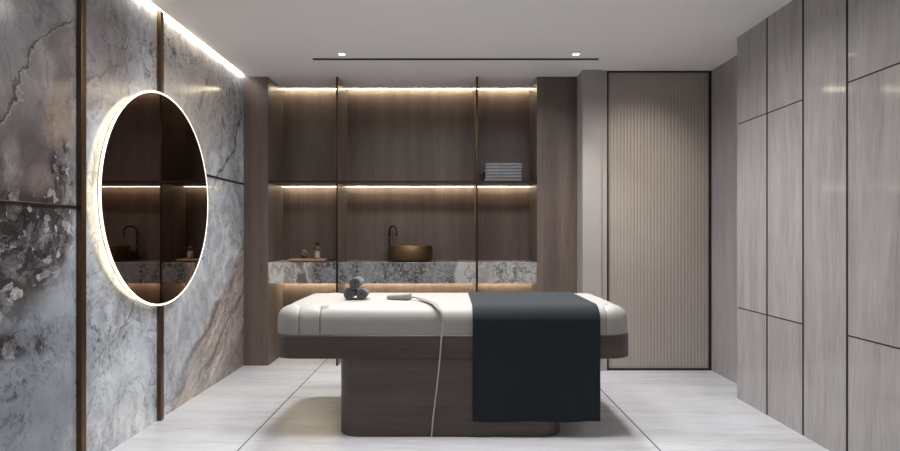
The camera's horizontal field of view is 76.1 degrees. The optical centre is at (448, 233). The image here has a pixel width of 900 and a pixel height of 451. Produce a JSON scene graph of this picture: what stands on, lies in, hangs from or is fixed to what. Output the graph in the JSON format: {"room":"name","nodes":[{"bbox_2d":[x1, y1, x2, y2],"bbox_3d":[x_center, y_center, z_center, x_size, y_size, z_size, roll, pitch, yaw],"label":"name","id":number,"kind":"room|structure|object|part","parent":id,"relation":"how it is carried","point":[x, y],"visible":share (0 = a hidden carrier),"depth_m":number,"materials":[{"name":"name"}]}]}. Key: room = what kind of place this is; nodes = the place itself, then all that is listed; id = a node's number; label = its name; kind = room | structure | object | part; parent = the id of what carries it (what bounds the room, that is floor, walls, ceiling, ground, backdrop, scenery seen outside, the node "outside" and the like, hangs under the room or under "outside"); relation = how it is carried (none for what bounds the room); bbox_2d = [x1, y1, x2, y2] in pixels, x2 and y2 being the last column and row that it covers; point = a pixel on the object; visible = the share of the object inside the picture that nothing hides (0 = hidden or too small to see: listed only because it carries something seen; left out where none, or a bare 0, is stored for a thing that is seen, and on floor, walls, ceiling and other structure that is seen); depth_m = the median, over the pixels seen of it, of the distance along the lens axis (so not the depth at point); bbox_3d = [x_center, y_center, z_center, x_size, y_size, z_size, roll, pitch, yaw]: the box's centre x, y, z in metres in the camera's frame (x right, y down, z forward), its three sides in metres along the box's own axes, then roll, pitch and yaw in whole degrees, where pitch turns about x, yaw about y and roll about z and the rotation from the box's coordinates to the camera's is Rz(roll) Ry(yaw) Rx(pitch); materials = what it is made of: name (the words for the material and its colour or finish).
{"room":"spa treatment room","nodes":[
{"label":"spa treatment room","id":0,"kind":"room"},
{"bbox_2d":[0,0,246,450],"bbox_3d":[-2.010,-0.220,2.150,0.180,2.900,7.900,0,0,0],"label":"wall","id":1,"kind":"structure","parent":0,"point":[204,326],"depth_m":3.12,"materials":[{"name":"stone"}]},
{"bbox_2d":[0,200,78,207],"bbox_3d":[-1.916,-0.139,0.682,0.016,0.014,4.565,0,0,0],"label":"trim","id":2,"kind":"structure","parent":1,"relation":"attached to","point":[1,201],"depth_m":2.66,"materials":[{"name":"brown metal"}]},
{"bbox_2d":[77,0,85,450],"bbox_3d":[-1.909,-0.120,2.985,0.030,2.700,0.040,0,0,0],"label":"trim","id":3,"kind":"structure","parent":1,"relation":"attached to","point":[81,4],"depth_m":2.96,"materials":[{"name":"brown metal"}]},
{"bbox_2d":[97,90,207,305],"bbox_3d":[-1.893,-0.227,3.770,0.051,1.386,1.386,0,0,0],"label":"round mirror","id":4,"kind":"object","parent":1,"relation":"attached to","point":[152,189],"visible":1,"depth_m":3.61,"materials":[{"name":"mirror glass"},{"name":"white backlit acrylic rim"}]},
{"bbox_2d":[157,11,163,420],"bbox_3d":[-1.909,-0.120,3.801,0.030,2.700,0.042,0,0,0],"label":"trim","id":5,"kind":"structure","parent":1,"relation":"attached to","point":[160,15],"depth_m":3.78,"materials":[{"name":"brown metal"}]},
{"bbox_2d":[206,174,243,184],"bbox_3d":[-1.916,-0.465,4.593,0.016,0.014,1.543,0,0,0],"label":"trim","id":6,"kind":"structure","parent":1,"relation":"attached to","point":[206,174],"depth_m":4.91,"materials":[{"name":"brown metal"}]},
{"bbox_2d":[111,357,828,450],"bbox_3d":[0.250,1.270,2.150,4.900,0.080,7.900,0,0,0],"label":"floor","id":7,"kind":"structure","parent":0,"point":[285,404],"depth_m":3.73,"materials":[{"name":"tile"}]},
{"bbox_2d":[244,77,576,365],"bbox_3d":[-0.361,-0.119,5.629,3.113,2.699,0.522,0,0,0],"label":"shelving","id":8,"kind":"object","parent":7,"relation":"on","point":[339,167],"visible":0.84,"depth_m":5.86,"materials":[{"name":"brown wood"}]},
{"bbox_3d":[-1.804,-0.119,5.630,0.228,2.699,0.520,0,0,0],"label":"panel","id":9,"kind":"part","parent":8,"relation":"part of","materials":[{"name":"brown wood"}]},
{"bbox_3d":[-1.372,-0.489,5.617,0.636,0.018,0.487,0,0,0],"label":"shelf","id":10,"kind":"part","parent":8,"relation":"part of","materials":[{"name":"brown wood"}]},
{"bbox_3d":[-1.372,-0.119,5.872,0.636,2.699,0.025,0,0,0],"label":"panel","id":11,"kind":"part","parent":8,"relation":"part of","materials":[{"name":"brown wood"}]},
{"bbox_2d":[268,260,536,282],"bbox_3d":[-0.434,0.364,5.616,2.510,0.196,0.488,0,0,0],"label":"countertop","id":12,"kind":"structure","parent":8,"relation":"on","point":[283,271],"depth_m":5.37,"materials":[{"name":"grey stone"}]},
{"bbox_2d":[288,258,333,261],"bbox_3d":[-1.312,0.251,5.500,0.425,0.030,0.170,0,0,0],"label":"wooden tray","id":13,"kind":"object","parent":12,"relation":"on","point":[291,259],"visible":1,"depth_m":5.42,"materials":[{"name":"brown wood"}]},
{"bbox_2d":[301,249,307,258],"bbox_3d":[-1.385,0.193,5.500,0.062,0.087,0.062,0,0,0],"label":"bottle","id":14,"kind":"object","parent":13,"relation":"on","point":[304,253],"visible":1,"depth_m":5.47,"materials":[{"name":"clear glass"}]},
{"bbox_2d":[314,242,319,258],"bbox_3d":[-1.262,0.158,5.505,0.060,0.157,0.060,0,0,0],"label":"lotion bottle","id":15,"kind":"object","parent":13,"relation":"on","point":[317,248],"visible":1,"depth_m":5.48,"materials":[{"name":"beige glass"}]},
{"bbox_2d":[383,225,397,260],"bbox_3d":[-0.570,0.088,5.751,0.171,0.355,0.083,0,0,28],"label":"tap","id":16,"kind":"object","parent":12,"relation":"on","point":[391,226],"visible":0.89,"depth_m":5.76,"materials":[{"name":"brown metal"}]},
{"bbox_3d":[-0.559,0.084,5.736,0.019,0.347,0.147,0,0,-40],"label":"spout","id":17,"kind":"part","parent":16,"relation":"part of","materials":[{"name":"brown metal"}]},
{"bbox_2d":[388,245,432,261],"bbox_3d":[-0.378,0.189,5.615,0.436,0.154,0.436,0,0,0],"label":"vessel basin","id":18,"kind":"object","parent":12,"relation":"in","point":[396,253],"visible":0.99,"depth_m":5.43,"materials":[{"name":"gold metal"}]},
{"bbox_3d":[-0.392,-0.489,5.617,1.292,0.018,0.487,0,0,0],"label":"shelf","id":19,"kind":"part","parent":8,"relation":"part of","materials":[{"name":"brown wood"}]},
{"bbox_3d":[-0.392,-0.119,5.872,1.292,2.699,0.025,0,0,0],"label":"panel","id":20,"kind":"part","parent":8,"relation":"part of","materials":[{"name":"brown wood"}]},
{"bbox_2d":[484,178,521,180],"bbox_3d":[0.511,-0.513,5.585,0.350,0.029,0.307,0,0,0],"label":"folded towel","id":21,"kind":"object","parent":8,"relation":"on","point":[486,179],"visible":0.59,"depth_m":5.44,"materials":[{"name":"grey fabric"}]},
{"bbox_2d":[483,175,521,180],"bbox_3d":[0.515,-0.542,5.582,0.347,0.028,0.307,0,0,0],"label":"folded towel","id":22,"kind":"object","parent":21,"relation":"on","point":[486,176],"visible":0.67,"depth_m":5.43,"materials":[{"name":"grey fabric"}]},
{"bbox_2d":[483,172,521,177],"bbox_3d":[0.515,-0.571,5.580,0.347,0.029,0.307,0,0,0],"label":"folded towel","id":23,"kind":"object","parent":22,"relation":"on","point":[486,173],"visible":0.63,"depth_m":5.43,"materials":[{"name":"grey fabric"}]},
{"bbox_2d":[483,169,521,174],"bbox_3d":[0.511,-0.600,5.580,0.351,0.028,0.307,0,0,0],"label":"folded towel","id":24,"kind":"object","parent":23,"relation":"on","point":[485,170],"visible":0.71,"depth_m":5.43,"materials":[{"name":"grey fabric"}]},
{"bbox_2d":[483,166,521,170],"bbox_3d":[0.518,-0.629,5.580,0.351,0.028,0.307,0,0,0],"label":"folded towel","id":25,"kind":"object","parent":24,"relation":"on","point":[486,167],"visible":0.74,"depth_m":5.43,"materials":[{"name":"grey fabric"}]},
{"bbox_2d":[483,163,521,168],"bbox_3d":[0.516,-0.659,5.587,0.349,0.029,0.307,0,0,0],"label":"folded towel","id":26,"kind":"object","parent":25,"relation":"on","point":[486,164],"visible":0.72,"depth_m":5.44,"materials":[{"name":"grey fabric"}]},
{"bbox_3d":[0.546,-0.119,5.872,0.552,2.699,0.025,0,0,0],"label":"panel","id":27,"kind":"part","parent":8,"relation":"part of","materials":[{"name":"brown wood"}]},
{"bbox_3d":[0.546,-0.489,5.617,0.552,0.018,0.487,0,0,0],"label":"shelf","id":28,"kind":"part","parent":8,"relation":"part of","materials":[{"name":"brown wood"}]},
{"bbox_3d":[1.008,-0.119,5.630,0.373,2.699,0.520,0,0,0],"label":"panel","id":29,"kind":"part","parent":8,"relation":"part of","materials":[{"name":"brown wood"}]},
{"bbox_2d":[277,293,627,436],"bbox_3d":[0.022,0.836,3.952,2.200,0.789,0.936,0,0,0],"label":"table","id":30,"kind":"object","parent":7,"relation":"on","point":[388,351],"visible":0.67,"depth_m":3.48,"materials":[{"name":"brown wood"}]},
{"bbox_2d":[343,286,356,298],"bbox_3d":[-0.667,0.397,3.900,0.073,0.077,0.160,0,0,-1],"label":"rolled towel","id":31,"kind":"object","parent":30,"relation":"on","point":[349,293],"visible":0.97,"depth_m":3.82,"materials":[{"name":"grey fabric"}]},
{"bbox_2d":[356,287,369,299],"bbox_3d":[-0.585,0.401,3.905,0.078,0.073,0.160,0,0,-3],"label":"rolled towel","id":32,"kind":"object","parent":30,"relation":"on","point":[362,293],"visible":1,"depth_m":3.83,"materials":[{"name":"grey fabric"}]},
{"bbox_2d":[349,276,363,288],"bbox_3d":[-0.625,0.329,3.895,0.074,0.078,0.160,0,0,2],"label":"rolled towel","id":33,"kind":"object","parent":32,"relation":"on","point":[356,282],"visible":1,"depth_m":3.82,"materials":[{"name":"grey fabric"}]},
{"bbox_2d":[387,293,443,438],"bbox_3d":[-0.203,0.811,3.698,0.145,0.839,0.569,0,0,-37],"label":"handset","id":34,"kind":"object","parent":30,"relation":"on","point":[402,296],"visible":1,"depth_m":3.54,"materials":[{"name":"grey plastic"}]},
{"bbox_3d":[-0.072,0.878,3.469,0.079,0.705,0.030,0,0,0],"label":"cord","id":35,"kind":"part","parent":34,"relation":"part of","materials":[{"name":"grey plastic"}]},
{"bbox_3d":[0.022,0.685,3.952,2.200,0.143,0.936,0,0,0],"label":"frame","id":36,"kind":"part","parent":30,"relation":"part of","materials":[{"name":"brown wood"}]},
{"bbox_2d":[292,293,612,334],"bbox_3d":[0.022,0.526,3.952,2.192,0.171,0.928,0,0,0],"label":"cushion","id":37,"kind":"object","parent":30,"relation":"on","point":[318,313],"depth_m":3.49,"materials":[{"name":"beige leather"}]},
{"bbox_2d":[468,292,599,421],"bbox_3d":[0.528,0.785,3.949,0.771,0.704,0.966,0,0,0],"label":"blanket","id":38,"kind":"object","parent":30,"relation":"on","point":[536,355],"visible":1,"depth_m":3.47,"materials":[{"name":"grey fabric"}]},
{"bbox_2d":[149,0,791,88],"bbox_3d":[0.250,-1.600,2.150,4.900,0.260,7.900,0,0,0],"label":"ceiling","id":39,"kind":"structure","parent":0,"point":[278,40],"depth_m":4.28,"materials":[{"name":"paint"}]},
{"bbox_2d":[312,58,598,59],"bbox_3d":[0.056,-1.468,4.830,2.400,0.004,0.038,0,0,0],"label":"linear ceiling slot","id":40,"kind":"object","parent":39,"relation":"attached to","point":[312,58],"visible":1,"depth_m":4.81,"materials":[{"name":"black metal"}]},
{"bbox_2d":[577,70,600,370],"bbox_3d":[1.280,-0.120,5.535,0.167,2.700,0.770,0,0,0],"label":"wall","id":41,"kind":"structure","parent":0,"point":[588,81],"depth_m":5.15,"materials":[{"name":"paint"}]},
{"bbox_2d":[712,55,736,383],"bbox_3d":[2.533,-0.120,5.105,0.335,2.700,1.590,0,0,0],"label":"wall","id":42,"kind":"structure","parent":0,"point":[724,77],"depth_m":4.94,"materials":[{"name":"stone"}]},
{"bbox_2d":[737,0,899,450],"bbox_3d":[2.430,-0.120,1.121,0.540,2.700,6.383,0,0,0],"label":"wall","id":43,"kind":"structure","parent":0,"point":[818,81],"depth_m":3.33,"materials":[{"name":"wood veneer"}]},
{"bbox_3d":[0.300,-0.120,6.000,4.800,2.700,0.200,0,0,0],"label":"wall","id":44,"kind":"structure","parent":0,"visible":0},
{"bbox_2d":[601,71,711,370],"bbox_3d":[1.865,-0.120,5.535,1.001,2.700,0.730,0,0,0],"label":"door","id":45,"kind":"structure","parent":44,"relation":"in","point":[656,126],"depth_m":5.20,"materials":[{"name":"beige wood"}]}
]}

